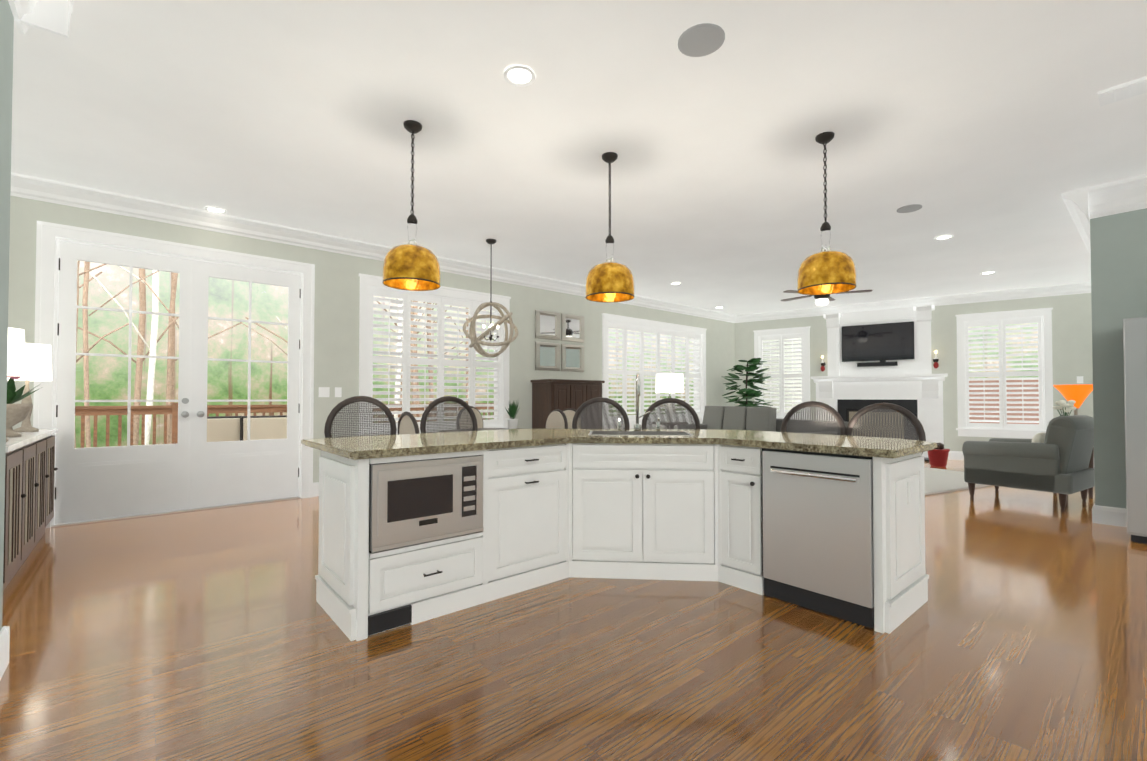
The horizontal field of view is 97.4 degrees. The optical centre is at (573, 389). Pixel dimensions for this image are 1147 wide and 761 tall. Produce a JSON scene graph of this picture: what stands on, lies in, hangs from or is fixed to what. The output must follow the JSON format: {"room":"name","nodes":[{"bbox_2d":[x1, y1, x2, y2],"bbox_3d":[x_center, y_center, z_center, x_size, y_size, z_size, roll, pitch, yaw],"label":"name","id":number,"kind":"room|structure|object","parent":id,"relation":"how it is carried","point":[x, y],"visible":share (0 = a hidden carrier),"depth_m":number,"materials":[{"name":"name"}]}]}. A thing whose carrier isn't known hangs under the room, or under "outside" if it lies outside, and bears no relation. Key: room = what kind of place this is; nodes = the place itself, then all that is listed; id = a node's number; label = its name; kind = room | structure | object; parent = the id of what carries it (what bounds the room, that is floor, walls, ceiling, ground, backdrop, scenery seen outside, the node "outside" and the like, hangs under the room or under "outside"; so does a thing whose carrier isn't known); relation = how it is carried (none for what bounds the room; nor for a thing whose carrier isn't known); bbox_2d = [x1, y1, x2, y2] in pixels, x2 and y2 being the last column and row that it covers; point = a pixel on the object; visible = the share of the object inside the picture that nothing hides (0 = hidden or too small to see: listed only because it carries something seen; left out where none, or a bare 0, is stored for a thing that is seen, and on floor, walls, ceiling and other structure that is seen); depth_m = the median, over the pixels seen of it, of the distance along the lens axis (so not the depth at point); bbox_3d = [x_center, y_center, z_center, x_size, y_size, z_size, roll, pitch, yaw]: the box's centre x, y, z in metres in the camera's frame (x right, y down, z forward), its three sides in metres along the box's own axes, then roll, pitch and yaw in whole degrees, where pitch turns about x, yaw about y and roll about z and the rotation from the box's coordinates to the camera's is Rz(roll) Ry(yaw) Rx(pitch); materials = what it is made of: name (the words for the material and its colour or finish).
{"room":"kitchen","nodes":[
{"label":"kitchen","id":0,"kind":"room"},
{"bbox_2d":[0,0,13,630],"bbox_3d":[0.149,-0.408,-1.051,0.250,3.120,8.420,1,-1,-41],"label":"wall","id":1,"kind":"structure","parent":0,"point":[6,46],"depth_m":2.08,"materials":[{"name":"grey paint"}]},
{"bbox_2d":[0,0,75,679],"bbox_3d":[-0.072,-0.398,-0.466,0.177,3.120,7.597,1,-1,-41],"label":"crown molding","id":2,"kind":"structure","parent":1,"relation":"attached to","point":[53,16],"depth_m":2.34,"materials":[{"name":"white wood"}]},
{"bbox_2d":[7,196,801,482],"bbox_3d":[-0.323,-0.247,8.518,19.500,3.120,0.220,1,-1,-41],"label":"wall","id":3,"kind":"structure","parent":0,"point":[336,320],"depth_m":6.23,"materials":[{"name":"grey paint"}]},
{"bbox_2d":[33,221,314,527],"bbox_3d":[-4.007,-0.119,5.299,2.274,2.757,0.303,1,-1,-41],"label":"french door","id":4,"kind":"structure","parent":3,"relation":"attached to","point":[192,469],"depth_m":5.18,"materials":[{"name":"white wood"}]},
{"bbox_2d":[319,387,329,396],"bbox_3d":[-3.002,0.032,6.061,0.120,0.120,0.009,1,-1,-41],"label":"switch plate","id":5,"kind":"object","parent":3,"relation":"attached to","point":[324,391],"depth_m":6.06,"materials":[{"name":"white plastic"}]},
{"bbox_2d":[335,387,341,396],"bbox_3d":[-2.881,0.034,6.166,0.075,0.120,0.009,1,-1,-41],"label":"switch plate","id":6,"kind":"object","parent":3,"relation":"attached to","point":[338,390],"depth_m":6.17,"materials":[{"name":"white plastic"}]},
{"bbox_2d":[76,185,735,496],"bbox_3d":[-0.622,-0.255,8.046,11.930,3.120,0.128,1,-1,-41],"label":"crown molding","id":7,"kind":"structure","parent":3,"relation":"attached to","point":[86,198],"depth_m":5.87,"materials":[{"name":"white wood"}]},
{"bbox_2d":[358,273,510,434],"bbox_3d":[-1.900,-0.373,7.118,2.290,2.145,0.295,1,-1,-41],"label":"window shutters","id":8,"kind":"object","parent":3,"relation":"attached to","point":[441,297],"visible":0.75,"depth_m":6.97,"materials":[{"name":"white wood"}]},
{"bbox_2d":[535,310,583,371],"bbox_3d":[-0.214,-0.798,8.447,1.040,0.980,0.036,1,-1,-41],"label":"mirror","id":9,"kind":"object","parent":3,"relation":"attached to","point":[547,354],"visible":1,"depth_m":8.40,"materials":[{"name":"beige"}]},
{"bbox_2d":[602,313,706,428],"bbox_3d":[1.670,-0.306,10.181,3.220,2.115,0.295,1,-1,-41],"label":"window shutters","id":10,"kind":"object","parent":3,"relation":"attached to","point":[697,374],"visible":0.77,"depth_m":9.96,"materials":[{"name":"white wood"}]},
{"bbox_2d":[0,460,1146,760],"bbox_3d":[3.477,1.288,4.064,19.500,0.100,11.890,1,-1,-41],"label":"floor","id":11,"kind":"structure","parent":0,"point":[218,634],"depth_m":2.24,"materials":[{"name":"brown wood"}]},
{"bbox_2d":[3,429,57,590],"bbox_3d":[-4.100,0.777,3.427,0.647,0.900,2.170,1,-1,-41],"label":"sideboard","id":12,"kind":"object","parent":11,"relation":"on","point":[30,468],"visible":1,"depth_m":3.35,"materials":[{"name":"brown wood"}]},
{"bbox_2d":[6,327,25,441],"bbox_3d":[-3.570,-0.028,3.092,0.280,0.700,0.280,1,-1,-41],"label":"lamp","id":13,"kind":"object","parent":12,"relation":"on","point":[16,363],"visible":0.65,"depth_m":3.10,"materials":[{"name":"fabric"}]},
{"bbox_2d":[6,376,41,437],"bbox_3d":[-3.908,0.087,3.502,0.304,0.483,0.267,1,-1,-41],"label":"potted plant","id":14,"kind":"object","parent":12,"relation":"on","point":[16,414],"visible":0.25,"depth_m":3.48,"materials":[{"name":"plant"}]},
{"bbox_2d":[7,343,51,431],"bbox_3d":[-4.377,-0.012,4.032,0.280,0.700,0.280,1,-1,-41],"label":"lamp","id":15,"kind":"object","parent":12,"relation":"on","point":[38,358],"visible":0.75,"depth_m":4.01,"materials":[{"name":"fabric"}]},
{"bbox_2d":[324,396,396,437],"bbox_3d":[-1.422,0.636,3.534,0.514,1.187,0.472,1,-1,-41],"label":"stool","id":16,"kind":"object","parent":11,"relation":"on","point":[355,416],"visible":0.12,"depth_m":3.68,"materials":[{"name":"wicker"}]},
{"bbox_2d":[397,411,419,434],"bbox_3d":[-1.682,0.755,5.704,0.481,1.022,0.504,1,-1,-41],"label":"dining chair","id":17,"kind":"object","parent":11,"relation":"on","point":[407,423],"visible":0.21,"depth_m":5.55,"materials":[{"name":"beige fabric"}]},
{"bbox_2d":[420,396,477,432],"bbox_3d":[-0.891,0.643,3.990,0.514,1.187,0.472,1,-1,-41],"label":"stool","id":18,"kind":"object","parent":11,"relation":"on","point":[447,414],"visible":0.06,"depth_m":4.14,"materials":[{"name":"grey wood"}]},
{"bbox_2d":[470,406,482,427],"bbox_3d":[-1.293,0.756,6.964,0.472,1.062,0.504,-1,-1,34],"label":"dining chair","id":19,"kind":"object","parent":11,"relation":"on","point":[478,415],"visible":0.06,"depth_m":7.18,"materials":[{"name":"beige fabric"}]},
{"bbox_2d":[477,428,522,430],"bbox_3d":[-1.030,0.892,6.205,1.230,0.765,1.230,1,-1,-41],"label":"dining table","id":20,"kind":"object","parent":11,"relation":"on","point":[480,429],"visible":0.02,"depth_m":6.69,"materials":[{"name":"brown wood"}]},
{"bbox_2d":[506,400,519,428],"bbox_3d":[-0.797,0.310,6.363,0.249,0.403,0.244,1,-1,-41],"label":"potted plant","id":21,"kind":"object","parent":20,"relation":"on","point":[512,413],"visible":0.9,"depth_m":6.32,"materials":[{"name":"green plant"}]},
{"bbox_2d":[546,409,567,428],"bbox_3d":[-0.383,0.771,6.636,0.498,1.022,0.508,1,-1,-41],"label":"dining chair","id":22,"kind":"object","parent":11,"relation":"on","point":[556,418],"visible":0.25,"depth_m":6.72,"materials":[{"name":"beige fabric"}]},
{"bbox_2d":[531,379,604,428],"bbox_3d":[-0.079,0.578,8.205,1.140,1.460,0.544,1,-1,-41],"label":"dresser","id":23,"kind":"object","parent":11,"relation":"on","point":[549,396],"visible":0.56,"depth_m":7.91,"materials":[{"name":"brown wood"}]},
{"bbox_2d":[563,408,576,428],"bbox_3d":[-0.172,0.781,7.243,0.504,1.022,0.472,-1,-1,34],"label":"dining chair","id":24,"kind":"object","parent":11,"relation":"on","point":[569,413],"visible":0.08,"depth_m":7.38,"materials":[{"name":"beige fabric"}]},
{"bbox_2d":[572,397,629,428],"bbox_3d":[0.227,0.653,4.274,0.514,1.177,0.472,0,-1,4],"label":"stool","id":25,"kind":"object","parent":11,"relation":"on","point":[600,413],"visible":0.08,"depth_m":4.48,"materials":[{"name":"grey wood"}]},
{"bbox_2d":[315,449,932,640],"bbox_3d":[0.270,0.781,2.919,2.690,0.876,2.338,1,-1,-41],"label":"kitchen island","id":26,"kind":"object","parent":11,"relation":"on","point":[416,528],"depth_m":2.74,"materials":[{"name":"wood"}]},
{"bbox_2d":[301,425,936,528],"bbox_3d":[0.269,0.344,3.063,2.895,0.065,2.636,1,-1,-41],"label":"island countertop","id":27,"kind":"structure","parent":26,"relation":"on","point":[589,478],"depth_m":3.18,"materials":[{"name":"brown stone"}]},
{"bbox_2d":[641,398,699,428],"bbox_3d":[0.840,0.655,4.228,0.514,1.172,0.472,0,-1,4],"label":"stool","id":28,"kind":"object","parent":11,"relation":"on","point":[673,413],"visible":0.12,"depth_m":4.43,"materials":[{"name":"brown wood"}]},
{"bbox_2d":[722,358,772,406],"bbox_3d":[3.732,0.348,10.757,1.008,2.006,1.141,1,-1,-41],"label":"fiddle-leaf fig plant","id":29,"kind":"object","parent":11,"relation":"on","point":[749,393],"visible":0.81,"depth_m":10.62,"materials":[{"name":"plant"}]},
{"bbox_2d":[780,401,845,434],"bbox_3d":[1.720,0.660,3.812,0.472,1.147,0.514,1,-1,-41],"label":"stool","id":30,"kind":"object","parent":11,"relation":"on","point":[813,417],"visible":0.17,"depth_m":3.94,"materials":[{"name":"brown wood"}]},
{"bbox_2d":[811,304,947,461],"bbox_3d":[6.008,-0.136,10.034,2.330,2.950,0.620,-1,-1,35],"label":"fireplace mantel","id":31,"kind":"object","parent":11,"relation":"on","point":[846,391],"visible":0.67,"depth_m":10.04,"materials":[{"name":"white wood"}]},
{"bbox_2d":[842,321,914,366],"bbox_3d":[6.152,-0.901,10.209,1.260,0.855,0.065,-1,-1,35],"label":"wall-mounted tv","id":32,"kind":"object","parent":31,"relation":"attached to","point":[882,343],"visible":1,"depth_m":10.17,"materials":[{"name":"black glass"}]},
{"bbox_2d":[845,403,925,453],"bbox_3d":[2.046,0.659,3.433,0.472,1.137,0.514,1,-1,-41],"label":"stool","id":33,"kind":"object","parent":11,"relation":"on","point":[888,420],"visible":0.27,"depth_m":3.56,"materials":[{"name":"wicker"}]},
{"bbox_2d":[924,467,990,494],"bbox_3d":[4.201,1.294,8.211,3.000,0.028,3.900,0,-1,-26],"label":"shag rug","id":34,"kind":"object","parent":11,"relation":"on","point":[936,480],"visible":0.08,"depth_m":6.89,"materials":[{"name":"white carpet"}]},
{"bbox_2d":[700,406,848,431],"bbox_3d":[2.931,0.781,8.227,1.000,0.997,2.700,0,-1,-26],"label":"sofa","id":35,"kind":"object","parent":34,"relation":"on","point":[739,418],"visible":0.19,"depth_m":8.57,"materials":[{"name":"grey fabric"}]},
{"bbox_2d":[962,415,1094,512],"bbox_3d":[5.105,0.774,5.659,0.945,0.982,0.975,1,-1,-33],"label":"armchair","id":36,"kind":"object","parent":11,"relation":"on","point":[1055,457],"visible":1,"depth_m":5.30,"materials":[{"name":"grey fabric"}]},
{"bbox_2d":[1053,445,1093,498],"bbox_3d":[6.303,0.906,6.306,1.100,0.740,0.400,1,-1,-41],"label":"console table","id":37,"kind":"object","parent":11,"relation":"on","point":[1090,490],"visible":0.02,"depth_m":5.84,"materials":[{"name":"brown wood"}]},
{"bbox_2d":[1052,400,1075,415],"bbox_3d":[5.928,0.329,6.079,0.215,0.407,0.212,1,-1,-41],"label":"flowers","id":38,"kind":"object","parent":37,"relation":"on","point":[1063,405],"visible":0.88,"depth_m":6.05,"materials":[{"name":"white plant"}]},
{"bbox_2d":[1053,384,1092,414],"bbox_3d":[6.480,0.239,6.495,0.420,0.600,0.420,1,-1,-41],"label":"light","id":39,"kind":"object","parent":37,"relation":"on","point":[1079,393],"visible":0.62,"depth_m":6.42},
{"bbox_2d":[1123,317,1146,543],"bbox_3d":[5.031,0.326,3.958,0.793,1.820,0.920,1,-1,-41],"label":"refrigerator","id":40,"kind":"object","parent":11,"relation":"on","point":[1135,360],"visible":1,"depth_m":4.05,"materials":[{"name":"silver metal"}]},
{"bbox_2d":[11,0,1146,314],"bbox_3d":[3.477,-1.931,4.119,19.500,0.100,11.890,1,-1,-41],"label":"ceiling","id":41,"kind":"structure","parent":0,"point":[985,132],"depth_m":3.63,"materials":[{"name":"white paint"}]},
{"bbox_2d":[205,206,226,213],"bbox_3d":[-3.699,-1.854,5.207,0.189,0.008,0.189,0,-1,25],"label":"recessed light","id":42,"kind":"object","parent":41,"relation":"in","point":[217,210],"depth_m":5.20,"materials":[{"name":"white"}]},
{"bbox_2d":[382,120,439,290],"bbox_3d":[-1.147,-1.315,3.585,0.394,1.148,0.394,1,-1,-41],"label":"pendant light","id":43,"kind":"object","parent":41,"relation":"hanging from","point":[411,265],"visible":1,"depth_m":3.48,"materials":[{"name":"gold glass"}]},
{"bbox_2d":[463,239,518,356],"bbox_3d":[-1.018,-1.120,6.210,0.656,1.450,0.656,1,-1,-41],"label":"orb chandelier","id":44,"kind":"object","parent":41,"relation":"hanging from","point":[476,342],"visible":1,"depth_m":6.12,"materials":[{"name":"brown wood"}]},
{"bbox_2d":[504,65,534,86],"bbox_3d":[-0.325,-1.891,3.039,0.189,0.008,0.189,-1,-1,43],"label":"recessed light","id":45,"kind":"object","parent":41,"relation":"in","point":[518,75],"depth_m":3.03,"materials":[{"name":"white"}]},
{"bbox_2d":[585,152,634,302],"bbox_3d":[0.292,-1.307,4.042,0.394,1.148,0.394,1,-1,-41],"label":"pendant light","id":46,"kind":"object","parent":41,"relation":"hanging from","point":[609,280],"visible":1,"depth_m":3.92,"materials":[{"name":"gold glass"}]},
{"bbox_2d":[670,282,681,284],"bbox_3d":[1.737,-1.798,8.543,0.189,0.008,0.189,0,-1,25],"label":"recessed light","id":47,"kind":"object","parent":41,"relation":"in","point":[673,283],"depth_m":8.55,"materials":[{"name":"white"}]},
{"bbox_2d":[678,23,724,56],"bbox_3d":[0.695,-1.896,2.741,0.248,0.012,0.248,0,-1,4],"label":"ceiling speaker","id":48,"kind":"object","parent":41,"relation":"in","point":[703,39],"depth_m":2.73,"materials":[{"name":"grey plastic"}]},
{"bbox_2d":[781,290,872,305],"bbox_3d":[3.895,-1.566,7.953,1.330,0.499,1.308,1,-1,-41],"label":"ceiling fan","id":49,"kind":"object","parent":41,"relation":"hanging from","point":[822,300],"visible":0.4,"depth_m":7.84,"materials":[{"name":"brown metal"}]},
{"bbox_2d":[797,132,856,294],"bbox_3d":[1.871,-1.313,3.738,0.394,1.148,0.394,1,-1,-41],"label":"pendant light","id":50,"kind":"object","parent":41,"relation":"hanging from","point":[826,270],"visible":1,"depth_m":3.64,"materials":[{"name":"gold glass"}]},
{"bbox_2d":[897,204,921,212],"bbox_3d":[3.450,-1.855,5.172,0.219,0.012,0.219,0,-1,4],"label":"ceiling speaker","id":51,"kind":"object","parent":41,"relation":"in","point":[909,208],"depth_m":5.14,"materials":[{"name":"grey plastic"}]},
{"bbox_2d":[934,235,953,239],"bbox_3d":[4.485,-1.839,6.093,0.189,0.008,0.189,0,-1,25],"label":"recessed light","id":52,"kind":"object","parent":41,"relation":"in","point":[943,237],"depth_m":6.10,"materials":[{"name":"white"}]},
{"bbox_2d":[980,271,995,274],"bbox_3d":[6.447,-1.810,7.827,0.189,0.008,0.189,-1,-1,40],"label":"recessed light","id":53,"kind":"object","parent":41,"relation":"in","point":[991,272],"depth_m":7.84,"materials":[{"name":"white"}]},
{"bbox_2d":[1098,76,1146,105],"bbox_3d":[3.530,-1.884,3.133,0.200,0.025,0.360,1,-1,-41],"label":"air vent","id":54,"kind":"object","parent":41,"relation":"in","point":[1136,87],"depth_m":3.17,"materials":[{"name":"white metal"}]},
{"bbox_2d":[655,373,683,397],"bbox_3d":[1.639,0.524,8.569,0.619,1.580,0.619,1,-1,-41],"label":"table lamp","id":55,"kind":"object","parent":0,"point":[669,383],"visible":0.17,"depth_m":8.38,"materials":[{"name":"white fabric"}]},
{"bbox_2d":[735,293,1093,450],"bbox_3d":[8.688,-0.244,8.677,12.300,3.120,0.220,-1,-1,35],"label":"wall","id":56,"kind":"structure","parent":0,"point":[1071,337],"depth_m":9.53,"materials":[{"name":"grey paint"}]},
{"bbox_2d":[753,326,809,418],"bbox_3d":[4.729,-0.300,11.401,1.240,2.145,0.295,-1,-1,35],"label":"shutters","id":57,"kind":"object","parent":56,"relation":"attached to","point":[780,335],"visible":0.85,"depth_m":11.33,"materials":[{"name":"white wood"}]},
{"bbox_2d":[821,355,825,371],"bbox_3d":[5.346,-0.558,10.796,0.090,0.350,0.144,-1,-1,35],"label":"sconce","id":58,"kind":"object","parent":56,"relation":"attached to","point":[823,364],"visible":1,"depth_m":10.76,"materials":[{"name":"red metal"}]},
{"bbox_2d":[736,285,1059,459],"bbox_3d":[6.783,-0.226,9.766,1.950,3.120,6.863,1,-1,-41],"label":"crown molding","id":59,"kind":"structure","parent":56,"relation":"attached to","point":[1052,290],"depth_m":9.81,"materials":[{"name":"white wood"}]},
{"bbox_2d":[933,350,938,367],"bbox_3d":[6.961,-0.577,9.668,0.090,0.350,0.144,-1,-1,35],"label":"sconce","id":60,"kind":"object","parent":56,"relation":"attached to","point":[935,361],"visible":1,"depth_m":9.64,"materials":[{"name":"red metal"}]},
{"bbox_2d":[955,308,1052,438],"bbox_3d":[7.851,-0.272,9.217,1.380,2.295,0.295,-1,-1,35],"label":"shutters","id":61,"kind":"object","parent":56,"relation":"attached to","point":[1042,317],"visible":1,"depth_m":9.15,"materials":[{"name":"white wood"}]},
{"bbox_2d":[1077,376,1082,382],"bbox_3d":[8.631,-0.166,8.575,0.080,0.120,0.010,-1,-1,34],"label":"switch plate","id":62,"kind":"object","parent":56,"relation":"attached to","point":[1079,378],"depth_m":8.57,"materials":[{"name":"white plastic"}]},
{"bbox_2d":[927,443,949,466],"bbox_3d":[6.246,1.111,8.626,0.330,0.408,0.325,1,-1,-41],"label":"flower pot","id":63,"kind":"object","parent":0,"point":[938,456],"visible":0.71,"depth_m":8.53,"materials":[{"name":"red ceramic"}]},
{"bbox_2d":[1090,211,1133,508],"bbox_3d":[7.421,-0.277,6.751,6.450,3.120,0.250,1,-1,-41],"label":"wall","id":64,"kind":"structure","parent":0,"point":[1118,244],"depth_m":4.66,"materials":[{"name":"grey paint"}]},
{"bbox_2d":[1060,186,1095,522],"bbox_3d":[6.182,-0.290,5.969,3.907,3.120,0.177,1,-1,-41],"label":"baseboard","id":65,"kind":"structure","parent":64,"relation":"attached to","point":[1084,206],"depth_m":4.99,"materials":[{"name":"white wood"}]},
{"bbox_2d":[1134,208,1146,317],"bbox_3d":[6.873,-0.346,2.631,0.250,3.120,5.250,1,-1,-41],"label":"wall","id":66,"kind":"structure","parent":0,"point":[1140,216],"depth_m":4.52,"materials":[{"name":"grey paint"}]},
{"bbox_2d":[1092,174,1146,526],"bbox_3d":[6.135,-0.337,3.164,0.177,3.120,3.980,1,-1,-41],"label":"baseboard","id":67,"kind":"structure","parent":66,"relation":"attached to","point":[1129,194],"depth_m":4.58,"materials":[{"name":"white wood"}]},
{"label":"outside","id":68,"kind":"structure","parent":0,"visible":0},
{"bbox_2d":[207,416,241,441],"bbox_3d":[-4.550,0.813,6.321,0.635,0.968,0.574,-1,-1,44],"label":"patio chair","id":69,"kind":"object","parent":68,"point":[230,429],"depth_m":6.17,"materials":[{"name":"beige fabric"}]},
{"bbox_2d":[240,415,286,440],"bbox_3d":[-4.038,0.818,6.630,0.574,0.968,0.635,1,-1,-31],"label":"patio chair","id":70,"kind":"object","parent":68,"point":[271,429],"depth_m":6.37,"materials":[{"name":"beige fabric"}]},
{"bbox_2d":[75,403,493,447],"bbox_3d":[-4.623,0.798,6.984,10.000,1.220,3.080,1,-1,-41],"label":"deck railing","id":71,"kind":"object","parent":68,"point":[83,411],"depth_m":7.33,"materials":[{"name":"brown wood"}]},
{"bbox_2d":[75,261,1037,447],"bbox_3d":[0.646,-1.738,5.494,36.000,12.000,23.670,1,-1,-41],"label":"trees","id":72,"kind":"object","parent":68,"point":[223,385],"depth_m":12.88,"materials":[{"name":"green"}]},
{"bbox_2d":[969,380,1038,423],"bbox_3d":[9.132,0.816,10.167,1.069,2.050,4.165,1,-1,-41],"label":"brick","id":73,"kind":"object","parent":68,"point":[1008,409],"depth_m":10.32,"materials":[{"name":"red"}]},
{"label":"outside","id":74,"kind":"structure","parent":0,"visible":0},
{"bbox_2d":[74,261,468,447],"bbox_3d":[-6.748,-2.574,12.227,20.339,9.845,3.054,1,-1,-41],"label":"trunks","id":75,"kind":"object","parent":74,"point":[170,383],"depth_m":10.86,"materials":[{"name":"brown plant"}]}
]}

